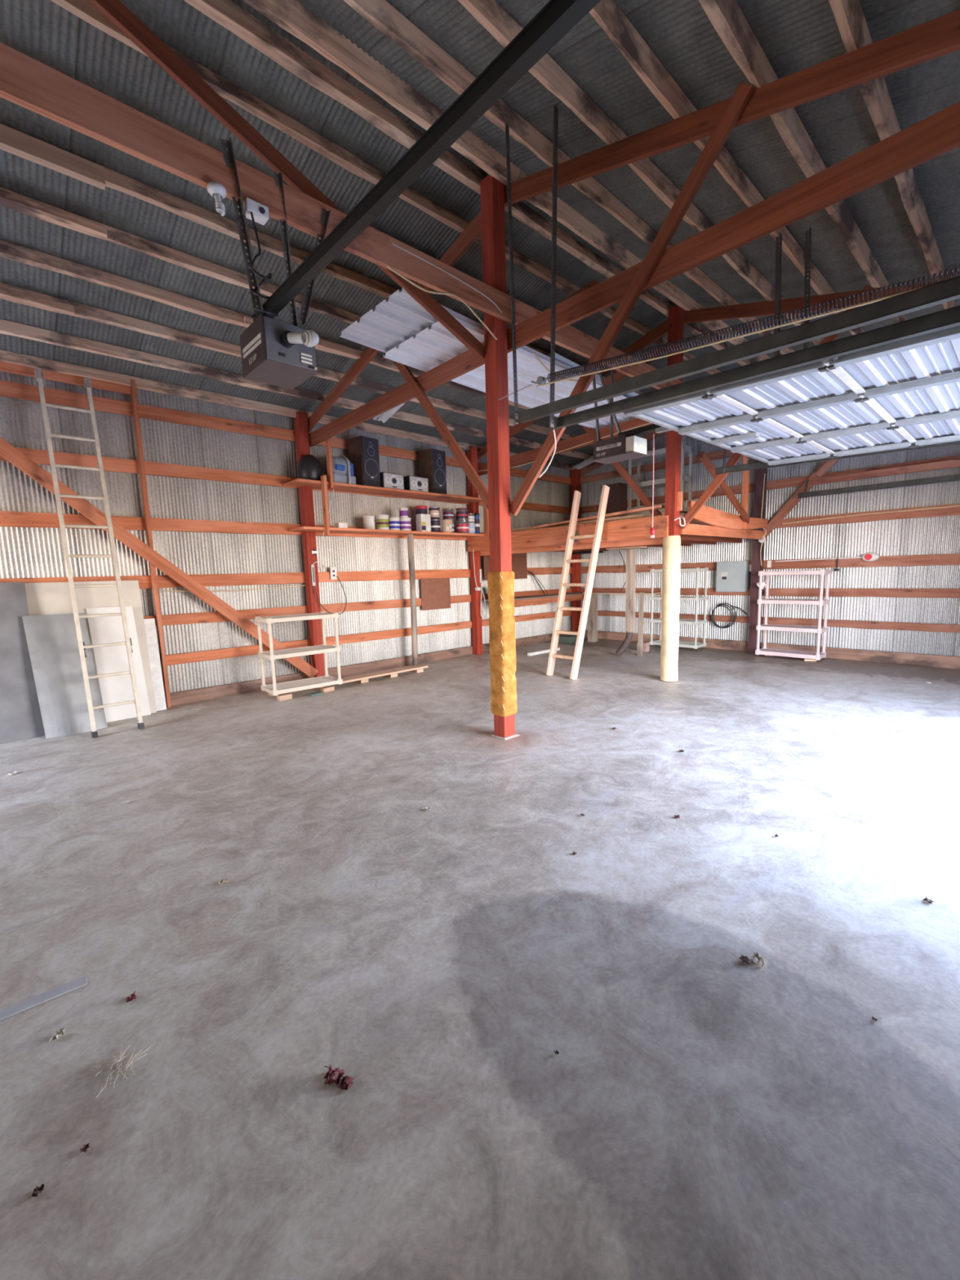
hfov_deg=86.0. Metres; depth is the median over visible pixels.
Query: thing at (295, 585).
cable
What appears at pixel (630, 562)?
post
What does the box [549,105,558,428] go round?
hanger
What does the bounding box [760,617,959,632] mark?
beam
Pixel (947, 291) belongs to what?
door track
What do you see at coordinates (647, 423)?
cable
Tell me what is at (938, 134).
ceiling beam
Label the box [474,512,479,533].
paint can
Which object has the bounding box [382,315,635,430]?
sheet
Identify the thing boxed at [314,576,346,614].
cord
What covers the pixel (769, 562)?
outlet box
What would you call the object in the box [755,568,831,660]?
shelf unit
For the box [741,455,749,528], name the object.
post
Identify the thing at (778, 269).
hanger
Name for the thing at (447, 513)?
paint can
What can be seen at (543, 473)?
cord
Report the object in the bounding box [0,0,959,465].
ceiling
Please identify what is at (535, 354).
cable
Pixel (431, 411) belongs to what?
brace
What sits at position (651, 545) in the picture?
joist
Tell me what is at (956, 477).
beam
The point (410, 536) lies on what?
pole
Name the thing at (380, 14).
purlin
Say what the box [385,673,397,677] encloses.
wood block
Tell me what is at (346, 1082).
dry leaf
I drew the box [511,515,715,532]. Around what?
deck
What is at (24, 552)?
wall
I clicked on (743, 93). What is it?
brace
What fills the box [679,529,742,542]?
joist
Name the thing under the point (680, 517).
hook
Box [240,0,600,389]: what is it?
opener
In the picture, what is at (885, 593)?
beam
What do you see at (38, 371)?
ladder
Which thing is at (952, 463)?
beam
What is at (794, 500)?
brace
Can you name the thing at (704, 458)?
brace
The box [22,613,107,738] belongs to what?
metal sheet
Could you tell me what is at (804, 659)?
wood block
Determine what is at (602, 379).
hanger
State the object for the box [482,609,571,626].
beam
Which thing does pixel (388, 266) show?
cable
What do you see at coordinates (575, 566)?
wall post
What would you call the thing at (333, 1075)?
dry leaf
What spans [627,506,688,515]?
shelf
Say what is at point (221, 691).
baseboard
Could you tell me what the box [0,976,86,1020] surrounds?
strip
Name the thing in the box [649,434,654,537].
cord
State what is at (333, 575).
outlet box
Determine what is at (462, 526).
paint can
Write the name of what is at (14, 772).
dry leaf
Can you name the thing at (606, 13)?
rafter
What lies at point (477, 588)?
plug
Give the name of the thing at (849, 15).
rafter
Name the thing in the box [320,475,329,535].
hanger
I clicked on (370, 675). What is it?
plank
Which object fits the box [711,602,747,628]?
cable coil
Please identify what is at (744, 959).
dry leaf
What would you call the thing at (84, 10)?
purlin
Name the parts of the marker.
rod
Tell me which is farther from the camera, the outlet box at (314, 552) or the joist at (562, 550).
the joist at (562, 550)
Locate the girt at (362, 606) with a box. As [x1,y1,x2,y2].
[320,595,471,613]
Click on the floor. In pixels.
(700, 1113)
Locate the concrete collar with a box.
[490,733,519,740]
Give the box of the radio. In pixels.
[324,455,355,484]
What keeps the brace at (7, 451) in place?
attached to the wall post at (300, 421)
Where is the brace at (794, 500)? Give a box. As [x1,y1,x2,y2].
[763,461,826,536]
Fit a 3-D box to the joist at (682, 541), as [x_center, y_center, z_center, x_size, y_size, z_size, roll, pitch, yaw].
[3.157,-1.639,8.308,3.020,0.140,0.040,-8,10,-42]
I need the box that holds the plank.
[341,664,427,683]
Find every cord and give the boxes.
[250,211,278,316]
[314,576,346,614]
[320,488,333,569]
[472,550,485,617]
[538,430,556,477]
[618,550,625,591]
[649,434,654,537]
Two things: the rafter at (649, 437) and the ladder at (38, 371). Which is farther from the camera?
the rafter at (649, 437)
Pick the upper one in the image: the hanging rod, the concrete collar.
the hanging rod
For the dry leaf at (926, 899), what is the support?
on the floor
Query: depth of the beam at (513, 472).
10.70 m
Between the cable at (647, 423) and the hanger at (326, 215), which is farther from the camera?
the cable at (647, 423)
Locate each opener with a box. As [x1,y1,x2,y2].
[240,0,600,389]
[591,423,671,464]
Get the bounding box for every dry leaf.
[7,771,17,775]
[27,1183,44,1199]
[48,1028,65,1041]
[79,1142,89,1152]
[124,990,136,1002]
[217,878,230,884]
[323,1064,344,1085]
[337,1075,354,1090]
[738,954,749,964]
[751,951,768,968]
[923,897,933,904]
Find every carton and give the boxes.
[334,522,347,528]
[415,513,431,531]
[442,519,452,532]
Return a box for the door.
[622,325,959,465]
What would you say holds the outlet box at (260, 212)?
attached to the support beam at (25, 82)
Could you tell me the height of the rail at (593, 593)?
0.025 m
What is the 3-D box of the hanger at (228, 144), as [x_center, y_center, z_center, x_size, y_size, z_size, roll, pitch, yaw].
[-1.308,-2.276,2.857,0.054,0.807,0.188,1,8,20]
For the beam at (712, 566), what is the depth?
10.38 m
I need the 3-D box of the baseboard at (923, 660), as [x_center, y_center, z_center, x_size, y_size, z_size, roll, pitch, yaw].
[4.801,0.120,9.078,0.046,0.176,7.590,-8,10,-42]
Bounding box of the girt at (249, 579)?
[0,572,305,588]
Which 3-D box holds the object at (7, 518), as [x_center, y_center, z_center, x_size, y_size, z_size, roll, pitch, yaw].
[-4.800,-1.216,5.162,6.310,0.150,0.047,-8,10,-42]
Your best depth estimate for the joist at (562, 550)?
10.91 m
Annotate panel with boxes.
[420,577,450,610]
[483,552,527,580]
[715,560,748,591]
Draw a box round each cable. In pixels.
[163,585,304,591]
[386,265,497,340]
[391,243,502,313]
[477,422,651,471]
[533,351,577,381]
[760,473,766,536]
[760,542,762,565]
[782,504,959,524]
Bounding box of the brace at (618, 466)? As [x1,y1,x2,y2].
[581,425,662,515]
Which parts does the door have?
rail, door, joint rail, door, joint rail, door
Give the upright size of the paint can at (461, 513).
0.204 m
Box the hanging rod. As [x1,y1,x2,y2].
[834,522,840,571]
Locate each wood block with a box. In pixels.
[276,693,292,700]
[320,685,334,692]
[354,678,368,683]
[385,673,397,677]
[410,668,423,672]
[637,641,649,651]
[803,657,816,661]
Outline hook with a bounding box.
[674,516,685,526]
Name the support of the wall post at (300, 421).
on the floor
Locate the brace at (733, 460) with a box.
[679,284,874,528]
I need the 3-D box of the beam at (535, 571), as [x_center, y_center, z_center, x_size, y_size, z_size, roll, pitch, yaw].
[0.972,-1.405,10.573,3.000,0.153,0.046,-8,10,-42]
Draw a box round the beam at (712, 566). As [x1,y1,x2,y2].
[580,560,751,573]
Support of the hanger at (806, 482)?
attached to the beam at (956, 477)
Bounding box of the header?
[0,360,137,395]
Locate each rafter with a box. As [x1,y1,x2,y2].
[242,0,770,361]
[307,210,481,432]
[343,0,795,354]
[457,0,823,345]
[477,319,667,459]
[504,9,959,206]
[579,430,666,476]
[589,0,865,335]
[684,280,942,323]
[698,0,907,323]
[828,0,955,309]
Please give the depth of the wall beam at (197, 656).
6.66 m
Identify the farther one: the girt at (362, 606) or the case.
the case
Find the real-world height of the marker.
0.130 m
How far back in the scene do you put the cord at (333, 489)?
7.31 m
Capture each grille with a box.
[360,435,380,481]
[431,448,446,489]
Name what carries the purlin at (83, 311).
attached to the ceiling
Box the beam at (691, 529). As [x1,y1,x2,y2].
[680,523,766,539]
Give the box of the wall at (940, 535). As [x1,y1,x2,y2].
[579,430,959,656]
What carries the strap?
hanging from the beam at (535, 571)
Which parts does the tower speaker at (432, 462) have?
panel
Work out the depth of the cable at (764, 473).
8.54 m
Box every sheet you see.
[0,582,44,743]
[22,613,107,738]
[24,580,156,732]
[86,605,151,722]
[143,618,166,711]
[338,287,602,386]
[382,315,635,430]
[546,352,639,397]
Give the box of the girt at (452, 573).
[318,568,470,582]
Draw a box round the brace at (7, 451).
[0,436,318,677]
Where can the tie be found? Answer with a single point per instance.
(527, 456)
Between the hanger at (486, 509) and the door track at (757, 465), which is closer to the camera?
the door track at (757, 465)
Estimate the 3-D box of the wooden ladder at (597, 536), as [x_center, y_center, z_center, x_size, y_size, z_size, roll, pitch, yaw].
[1.383,-0.810,7.321,0.706,2.675,0.599,-8,10,-42]
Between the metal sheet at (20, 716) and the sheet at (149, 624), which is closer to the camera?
the metal sheet at (20, 716)
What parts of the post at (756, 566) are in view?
ceiling cap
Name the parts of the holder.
twist bulb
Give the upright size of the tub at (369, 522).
0.214 m
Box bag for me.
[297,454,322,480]
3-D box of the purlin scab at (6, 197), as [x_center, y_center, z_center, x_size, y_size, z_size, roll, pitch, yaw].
[-3.438,-3.067,3.462,1.520,0.078,0.051,-8,10,-42]
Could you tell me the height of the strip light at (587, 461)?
0.248 m
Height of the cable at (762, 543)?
0.382 m
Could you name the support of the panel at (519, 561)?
attached to the beam at (535, 571)
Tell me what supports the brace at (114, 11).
attached to the post at (492, 191)
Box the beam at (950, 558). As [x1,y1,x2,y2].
[762,553,959,568]
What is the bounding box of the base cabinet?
[600,482,626,518]
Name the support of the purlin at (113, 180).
attached to the ceiling
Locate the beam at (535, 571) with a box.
[481,567,571,577]
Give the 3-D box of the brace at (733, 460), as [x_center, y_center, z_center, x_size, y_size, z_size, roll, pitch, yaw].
[3.202,-2.449,5.830,0.040,2.197,1.925,-8,10,-42]
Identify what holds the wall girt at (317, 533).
attached to the wall at (24, 552)
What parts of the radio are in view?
blue panel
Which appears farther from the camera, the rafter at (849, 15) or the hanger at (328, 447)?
the hanger at (328, 447)
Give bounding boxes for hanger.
[220,137,263,314]
[274,171,297,326]
[297,208,330,324]
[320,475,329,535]
[325,438,333,488]
[483,502,488,534]
[505,122,518,425]
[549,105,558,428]
[592,376,599,440]
[598,369,621,432]
[609,368,613,438]
[721,448,727,473]
[773,231,782,357]
[803,226,811,348]
[804,480,808,495]
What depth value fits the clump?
1.60 m
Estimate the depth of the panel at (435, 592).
8.95 m
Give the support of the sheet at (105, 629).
on the floor
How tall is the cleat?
0.240 m
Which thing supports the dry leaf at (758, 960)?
on the floor
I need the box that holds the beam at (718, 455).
[580,449,733,484]
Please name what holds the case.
on the floor
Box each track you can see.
[519,275,959,423]
[549,305,959,430]
[715,440,959,474]
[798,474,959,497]
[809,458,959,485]
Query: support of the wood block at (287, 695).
on the floor
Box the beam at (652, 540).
[480,537,662,555]
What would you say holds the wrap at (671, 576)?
attached to the post at (676, 313)
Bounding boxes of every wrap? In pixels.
[487,571,517,716]
[660,535,680,681]
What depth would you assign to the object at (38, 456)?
6.03 m
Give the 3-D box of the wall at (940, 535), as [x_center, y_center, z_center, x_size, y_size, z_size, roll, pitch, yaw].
[4.764,-2.174,8.818,0.013,4.780,7.705,-8,10,-42]
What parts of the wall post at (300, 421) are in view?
power strip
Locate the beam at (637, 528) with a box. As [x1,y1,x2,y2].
[467,515,668,551]
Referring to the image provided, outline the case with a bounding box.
[559,634,577,643]
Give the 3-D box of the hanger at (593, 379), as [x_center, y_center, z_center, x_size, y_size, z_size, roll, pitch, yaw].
[1.153,-2.387,5.147,0.107,0.773,0.042,-4,8,-20]
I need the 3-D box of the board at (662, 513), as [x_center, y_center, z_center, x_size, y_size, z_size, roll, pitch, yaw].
[1.574,-1.822,8.005,0.200,0.040,2.750,-8,10,-42]
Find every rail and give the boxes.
[514,594,584,606]
[582,591,661,594]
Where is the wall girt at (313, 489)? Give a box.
[312,488,468,504]
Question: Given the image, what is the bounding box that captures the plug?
[475,586,480,591]
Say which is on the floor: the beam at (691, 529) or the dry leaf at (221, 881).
the dry leaf at (221, 881)
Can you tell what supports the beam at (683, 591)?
attached to the wall at (940, 535)
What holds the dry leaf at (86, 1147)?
on the floor
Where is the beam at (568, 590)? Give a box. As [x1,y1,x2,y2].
[481,588,571,599]
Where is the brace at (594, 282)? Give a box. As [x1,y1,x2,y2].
[561,278,597,302]
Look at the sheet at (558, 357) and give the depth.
5.38 m
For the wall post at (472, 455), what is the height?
3.740 m
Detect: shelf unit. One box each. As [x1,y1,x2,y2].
[254,611,342,695]
[649,567,708,648]
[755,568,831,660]
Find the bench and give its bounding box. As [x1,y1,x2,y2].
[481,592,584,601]
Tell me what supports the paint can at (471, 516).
on the tub at (471, 526)
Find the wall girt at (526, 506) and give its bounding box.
[478,497,571,514]
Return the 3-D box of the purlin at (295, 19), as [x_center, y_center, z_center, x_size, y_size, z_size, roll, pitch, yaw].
[0.183,-3.747,4.108,12.625,0.152,0.098,-8,10,-42]
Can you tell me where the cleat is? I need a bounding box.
[676,491,682,511]
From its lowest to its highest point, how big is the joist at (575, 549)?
0.140 m
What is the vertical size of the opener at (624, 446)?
0.242 m
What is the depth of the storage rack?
9.47 m
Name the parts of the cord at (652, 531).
handle, cord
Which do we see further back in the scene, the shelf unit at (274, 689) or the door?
the shelf unit at (274, 689)
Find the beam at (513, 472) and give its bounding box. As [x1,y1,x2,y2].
[477,462,571,484]
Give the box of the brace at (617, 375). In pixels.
[603,344,667,385]
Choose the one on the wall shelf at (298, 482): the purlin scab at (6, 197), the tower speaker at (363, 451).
the tower speaker at (363, 451)
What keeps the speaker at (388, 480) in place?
on the wall shelf at (298, 482)
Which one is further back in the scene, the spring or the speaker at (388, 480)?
the speaker at (388, 480)
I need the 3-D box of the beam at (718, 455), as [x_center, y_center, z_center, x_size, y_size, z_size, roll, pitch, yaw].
[3.452,-3.364,9.978,0.044,0.145,3.640,-8,10,-42]
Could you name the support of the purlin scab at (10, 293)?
attached to the purlin at (83, 311)
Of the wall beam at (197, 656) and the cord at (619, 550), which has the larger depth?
the cord at (619, 550)
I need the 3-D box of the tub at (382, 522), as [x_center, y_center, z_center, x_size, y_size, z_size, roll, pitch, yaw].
[-1.464,-1.761,7.721,0.202,0.224,0.202,-8,10,-42]
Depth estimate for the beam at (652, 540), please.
7.72 m
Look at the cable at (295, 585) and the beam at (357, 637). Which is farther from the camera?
the beam at (357, 637)
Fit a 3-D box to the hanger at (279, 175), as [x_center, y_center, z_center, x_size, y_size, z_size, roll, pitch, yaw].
[-1.144,-2.282,3.056,0.042,0.795,0.175,-2,7,-6]
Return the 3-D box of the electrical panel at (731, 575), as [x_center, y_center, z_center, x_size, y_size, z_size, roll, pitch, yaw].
[4.458,-1.125,9.117,0.140,0.540,0.500,-8,10,-42]
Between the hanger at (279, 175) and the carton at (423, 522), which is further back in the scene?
the carton at (423, 522)
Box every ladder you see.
[35,367,144,737]
[546,484,609,679]
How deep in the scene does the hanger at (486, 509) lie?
9.00 m
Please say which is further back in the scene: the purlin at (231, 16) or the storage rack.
the storage rack
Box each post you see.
[293,411,324,677]
[466,445,483,654]
[480,174,515,737]
[571,468,580,631]
[587,594,597,642]
[605,546,647,656]
[664,305,684,535]
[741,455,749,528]
[747,459,766,653]
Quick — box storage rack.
[627,442,693,515]
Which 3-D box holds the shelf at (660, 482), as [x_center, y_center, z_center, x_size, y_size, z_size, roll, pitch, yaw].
[3.358,-2.938,9.644,0.380,0.090,1.080,-8,10,-42]
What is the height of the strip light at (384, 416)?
0.197 m
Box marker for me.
[775,552,879,561]
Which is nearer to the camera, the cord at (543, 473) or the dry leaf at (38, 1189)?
the dry leaf at (38, 1189)
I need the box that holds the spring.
[497,266,959,399]
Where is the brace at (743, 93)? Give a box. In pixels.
[509,82,754,515]
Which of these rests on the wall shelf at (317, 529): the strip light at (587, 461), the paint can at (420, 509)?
the paint can at (420, 509)
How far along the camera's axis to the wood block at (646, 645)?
9.38 m
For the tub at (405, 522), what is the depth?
7.92 m
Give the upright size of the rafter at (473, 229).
1.129 m
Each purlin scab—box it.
[0,188,106,237]
[0,286,74,314]
[243,315,425,375]
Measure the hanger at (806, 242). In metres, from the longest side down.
1.401 x 0.041 x 0.040 m
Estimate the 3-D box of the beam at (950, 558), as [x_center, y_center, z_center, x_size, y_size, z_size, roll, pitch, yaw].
[6.083,-1.148,7.490,0.048,0.157,3.620,-8,10,-42]
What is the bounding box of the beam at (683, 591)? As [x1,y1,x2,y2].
[580,587,750,595]
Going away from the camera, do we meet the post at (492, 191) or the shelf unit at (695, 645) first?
the post at (492, 191)
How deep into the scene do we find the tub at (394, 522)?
7.79 m
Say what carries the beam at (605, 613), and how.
attached to the wall at (940, 535)
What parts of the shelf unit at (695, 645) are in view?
shelf, shelf, shelf, shelf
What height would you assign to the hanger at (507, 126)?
1.940 m
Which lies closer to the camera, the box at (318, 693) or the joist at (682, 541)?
the box at (318, 693)
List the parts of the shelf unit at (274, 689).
shelf, shelf, shelf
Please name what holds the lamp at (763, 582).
attached to the post at (756, 566)
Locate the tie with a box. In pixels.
[477,417,653,475]
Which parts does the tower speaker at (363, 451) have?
panel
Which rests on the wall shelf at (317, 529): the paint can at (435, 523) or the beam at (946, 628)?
the paint can at (435, 523)
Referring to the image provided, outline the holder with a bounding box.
[207,181,226,216]
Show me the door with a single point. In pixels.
(908, 390)
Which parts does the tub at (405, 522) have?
tub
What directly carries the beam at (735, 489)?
attached to the wall at (940, 535)
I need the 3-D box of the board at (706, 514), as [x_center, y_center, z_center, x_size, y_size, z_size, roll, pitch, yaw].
[3.733,-1.802,7.615,2.800,0.310,0.040,-8,10,-42]
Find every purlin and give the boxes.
[0,123,644,394]
[0,186,361,324]
[0,240,635,435]
[0,282,593,446]
[0,319,591,459]
[0,350,574,470]
[50,0,721,374]
[183,0,753,365]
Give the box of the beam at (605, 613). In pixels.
[580,610,749,622]
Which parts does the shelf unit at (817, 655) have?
shelf, shelf, shelf, shelf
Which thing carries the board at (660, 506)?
on the deck
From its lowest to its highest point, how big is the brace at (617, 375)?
0.806 m
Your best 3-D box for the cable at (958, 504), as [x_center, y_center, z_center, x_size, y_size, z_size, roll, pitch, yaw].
[5.913,-1.850,7.506,0.023,0.087,2.701,-8,10,-42]
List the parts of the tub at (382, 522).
lid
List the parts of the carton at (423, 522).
white panel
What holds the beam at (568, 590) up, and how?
attached to the wall at (24, 552)
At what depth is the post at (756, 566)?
8.74 m
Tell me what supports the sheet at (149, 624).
on the floor
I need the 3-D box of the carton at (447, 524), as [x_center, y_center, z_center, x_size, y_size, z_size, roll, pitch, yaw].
[-0.531,-1.867,8.435,0.063,0.200,0.150,5,10,42]
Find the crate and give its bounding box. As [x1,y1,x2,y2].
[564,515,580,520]
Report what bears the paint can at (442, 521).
on the wall shelf at (317, 529)
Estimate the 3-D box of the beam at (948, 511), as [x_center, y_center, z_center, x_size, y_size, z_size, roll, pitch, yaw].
[6.064,-1.813,7.404,0.046,0.151,3.620,-8,10,-42]
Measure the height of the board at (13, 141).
0.147 m
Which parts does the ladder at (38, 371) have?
rail, rail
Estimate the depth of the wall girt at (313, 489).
8.22 m
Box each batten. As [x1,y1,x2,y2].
[527,647,559,655]
[637,592,644,656]
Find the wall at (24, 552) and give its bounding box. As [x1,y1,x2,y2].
[0,371,572,693]
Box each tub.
[362,515,376,528]
[375,514,389,529]
[388,517,399,530]
[399,507,411,530]
[468,523,475,533]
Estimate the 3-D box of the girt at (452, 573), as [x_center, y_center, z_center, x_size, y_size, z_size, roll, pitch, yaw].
[-1.301,-1.066,8.470,3.110,0.158,0.046,-8,10,-42]
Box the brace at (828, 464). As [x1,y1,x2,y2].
[815,450,841,477]
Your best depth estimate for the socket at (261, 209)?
2.87 m
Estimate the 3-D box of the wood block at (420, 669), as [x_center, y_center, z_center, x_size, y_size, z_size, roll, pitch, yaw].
[-0.999,0.472,8.085,0.120,0.046,0.200,-8,10,-42]
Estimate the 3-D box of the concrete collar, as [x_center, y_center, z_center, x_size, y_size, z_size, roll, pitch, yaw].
[0.236,0.881,4.780,0.200,0.012,0.200,-8,10,-40]
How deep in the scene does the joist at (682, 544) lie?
9.48 m
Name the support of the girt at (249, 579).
attached to the wall at (24, 552)
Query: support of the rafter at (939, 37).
attached to the wall
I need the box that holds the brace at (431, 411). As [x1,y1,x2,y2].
[393,360,488,510]
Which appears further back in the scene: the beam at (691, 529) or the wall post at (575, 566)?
the wall post at (575, 566)
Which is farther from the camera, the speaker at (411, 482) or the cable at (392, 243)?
the speaker at (411, 482)
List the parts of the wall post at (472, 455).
plug strip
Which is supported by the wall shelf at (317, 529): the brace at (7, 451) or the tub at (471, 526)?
the tub at (471, 526)
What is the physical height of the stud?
3.740 m
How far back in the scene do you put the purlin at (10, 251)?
4.55 m
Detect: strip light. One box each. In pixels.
[373,403,404,422]
[571,455,594,470]
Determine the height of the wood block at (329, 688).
0.055 m
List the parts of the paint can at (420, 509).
lid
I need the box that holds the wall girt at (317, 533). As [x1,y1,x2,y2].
[315,524,467,540]
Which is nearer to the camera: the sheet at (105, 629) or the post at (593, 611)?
the sheet at (105, 629)
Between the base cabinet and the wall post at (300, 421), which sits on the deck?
the base cabinet
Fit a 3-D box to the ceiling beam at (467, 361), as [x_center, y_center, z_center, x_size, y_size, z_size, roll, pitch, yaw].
[-1.051,-2.660,5.760,0.040,0.170,3.840,-8,9,-42]
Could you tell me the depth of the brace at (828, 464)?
7.92 m
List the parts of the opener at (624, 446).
name plate, plate, rail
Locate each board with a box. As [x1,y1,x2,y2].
[0,123,105,190]
[512,511,664,530]
[531,504,664,528]
[688,500,767,529]
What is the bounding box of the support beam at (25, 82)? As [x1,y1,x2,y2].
[0,42,683,389]
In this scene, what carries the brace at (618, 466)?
attached to the post at (676, 313)
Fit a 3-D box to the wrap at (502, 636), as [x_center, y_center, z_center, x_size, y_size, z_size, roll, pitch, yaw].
[0.205,0.035,4.671,0.206,1.300,0.206,-8,10,-42]
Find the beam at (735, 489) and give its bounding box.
[580,483,754,513]
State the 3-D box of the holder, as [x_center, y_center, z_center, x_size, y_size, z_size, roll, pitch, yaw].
[-1.396,-2.339,2.741,0.094,0.127,0.094,-8,10,-42]
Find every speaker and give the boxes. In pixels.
[347,435,380,487]
[379,471,404,489]
[404,475,429,492]
[418,448,447,494]
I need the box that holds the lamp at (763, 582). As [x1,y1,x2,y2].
[755,581,765,594]
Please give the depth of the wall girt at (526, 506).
10.77 m
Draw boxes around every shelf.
[283,478,482,503]
[288,526,485,537]
[627,475,692,489]
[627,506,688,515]
[628,444,693,462]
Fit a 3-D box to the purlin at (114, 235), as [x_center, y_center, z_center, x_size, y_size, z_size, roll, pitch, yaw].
[-1.183,-3.433,5.634,12.625,0.126,0.077,-8,10,-42]
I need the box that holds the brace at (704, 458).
[699,451,750,523]
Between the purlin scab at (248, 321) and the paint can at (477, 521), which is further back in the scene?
the paint can at (477, 521)
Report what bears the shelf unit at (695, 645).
on the floor
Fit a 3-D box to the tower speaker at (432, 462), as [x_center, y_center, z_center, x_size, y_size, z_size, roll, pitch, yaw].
[-0.769,-2.726,8.424,0.325,0.700,0.310,4,9,39]
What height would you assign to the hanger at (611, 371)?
0.775 m
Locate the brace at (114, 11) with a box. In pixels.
[87,0,484,359]
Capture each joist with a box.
[551,550,590,551]
[571,551,603,554]
[574,549,608,551]
[637,544,662,546]
[657,542,691,546]
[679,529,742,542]
[680,540,715,544]
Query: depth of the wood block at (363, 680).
7.35 m
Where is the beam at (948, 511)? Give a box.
[767,503,959,528]
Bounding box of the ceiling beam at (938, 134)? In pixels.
[509,101,959,351]
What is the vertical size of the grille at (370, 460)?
0.600 m
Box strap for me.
[527,570,545,594]
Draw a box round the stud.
[130,379,171,707]
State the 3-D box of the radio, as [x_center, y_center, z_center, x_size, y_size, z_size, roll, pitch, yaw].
[-1.960,-2.395,7.248,0.315,0.415,0.400,4,9,37]
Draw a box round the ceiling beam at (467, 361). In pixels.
[308,328,511,446]
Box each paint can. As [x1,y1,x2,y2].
[414,505,426,524]
[428,506,439,519]
[431,519,440,532]
[442,508,453,520]
[442,520,453,533]
[455,507,468,520]
[456,520,468,533]
[467,513,474,523]
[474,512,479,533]
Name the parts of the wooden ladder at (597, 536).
rail, rail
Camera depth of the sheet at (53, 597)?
5.65 m
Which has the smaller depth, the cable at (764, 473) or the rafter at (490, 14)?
the rafter at (490, 14)
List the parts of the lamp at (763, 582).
lamp shade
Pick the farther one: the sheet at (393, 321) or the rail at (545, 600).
the rail at (545, 600)
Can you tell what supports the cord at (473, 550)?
hanging from the wall post at (472, 455)
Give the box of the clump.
[78,1042,155,1097]
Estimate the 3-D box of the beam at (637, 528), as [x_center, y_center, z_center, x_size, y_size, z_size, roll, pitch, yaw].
[1.097,-1.598,7.978,0.040,0.270,3.830,-8,10,-42]
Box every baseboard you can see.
[169,630,572,705]
[584,629,959,669]
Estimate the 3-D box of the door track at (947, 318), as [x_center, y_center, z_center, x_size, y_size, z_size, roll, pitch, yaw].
[1.631,-0.256,2.936,0.048,2.602,3.086,-8,10,-42]
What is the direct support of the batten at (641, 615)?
on the floor
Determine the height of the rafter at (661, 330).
1.129 m
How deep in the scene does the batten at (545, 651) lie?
9.48 m
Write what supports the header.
attached to the wall at (24, 552)
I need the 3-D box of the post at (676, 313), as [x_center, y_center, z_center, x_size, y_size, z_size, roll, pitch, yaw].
[2.477,-1.764,6.623,0.140,4.660,0.140,-8,10,-42]
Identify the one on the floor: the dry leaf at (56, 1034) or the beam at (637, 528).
the dry leaf at (56, 1034)
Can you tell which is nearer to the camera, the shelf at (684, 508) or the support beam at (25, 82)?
the support beam at (25, 82)
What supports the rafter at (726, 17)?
attached to the ceiling
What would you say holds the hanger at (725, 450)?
hanging from the plate
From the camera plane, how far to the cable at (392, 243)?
3.78 m
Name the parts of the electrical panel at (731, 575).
label plate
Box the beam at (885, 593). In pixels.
[761,588,959,598]
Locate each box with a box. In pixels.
[242,197,269,225]
[307,691,323,697]
[311,548,318,555]
[328,567,337,579]
[767,560,771,567]
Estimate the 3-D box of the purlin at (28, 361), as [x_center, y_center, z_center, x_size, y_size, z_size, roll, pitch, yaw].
[-2.453,-3.087,7.062,12.625,0.125,0.079,-8,10,-42]
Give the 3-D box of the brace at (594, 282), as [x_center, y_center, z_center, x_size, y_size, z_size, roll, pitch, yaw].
[0.678,-3.102,4.917,1.549,1.121,0.040,-8,10,-42]
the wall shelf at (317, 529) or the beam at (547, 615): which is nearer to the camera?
the wall shelf at (317, 529)
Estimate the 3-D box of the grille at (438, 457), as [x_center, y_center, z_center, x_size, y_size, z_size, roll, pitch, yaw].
[-0.656,-2.757,8.327,0.017,0.600,0.300,4,9,39]
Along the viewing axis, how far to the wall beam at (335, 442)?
8.18 m
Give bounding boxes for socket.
[213,193,221,201]
[258,206,265,213]
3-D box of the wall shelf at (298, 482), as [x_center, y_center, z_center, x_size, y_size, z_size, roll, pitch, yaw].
[-1.286,-2.287,8.014,3.400,0.035,0.460,-8,10,-42]
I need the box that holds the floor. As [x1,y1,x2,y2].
[0,636,959,1279]
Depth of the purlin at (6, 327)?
5.72 m
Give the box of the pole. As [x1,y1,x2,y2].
[407,533,417,665]
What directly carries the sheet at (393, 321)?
on the sheet at (430, 348)
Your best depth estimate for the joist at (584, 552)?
10.97 m
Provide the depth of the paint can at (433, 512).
8.32 m

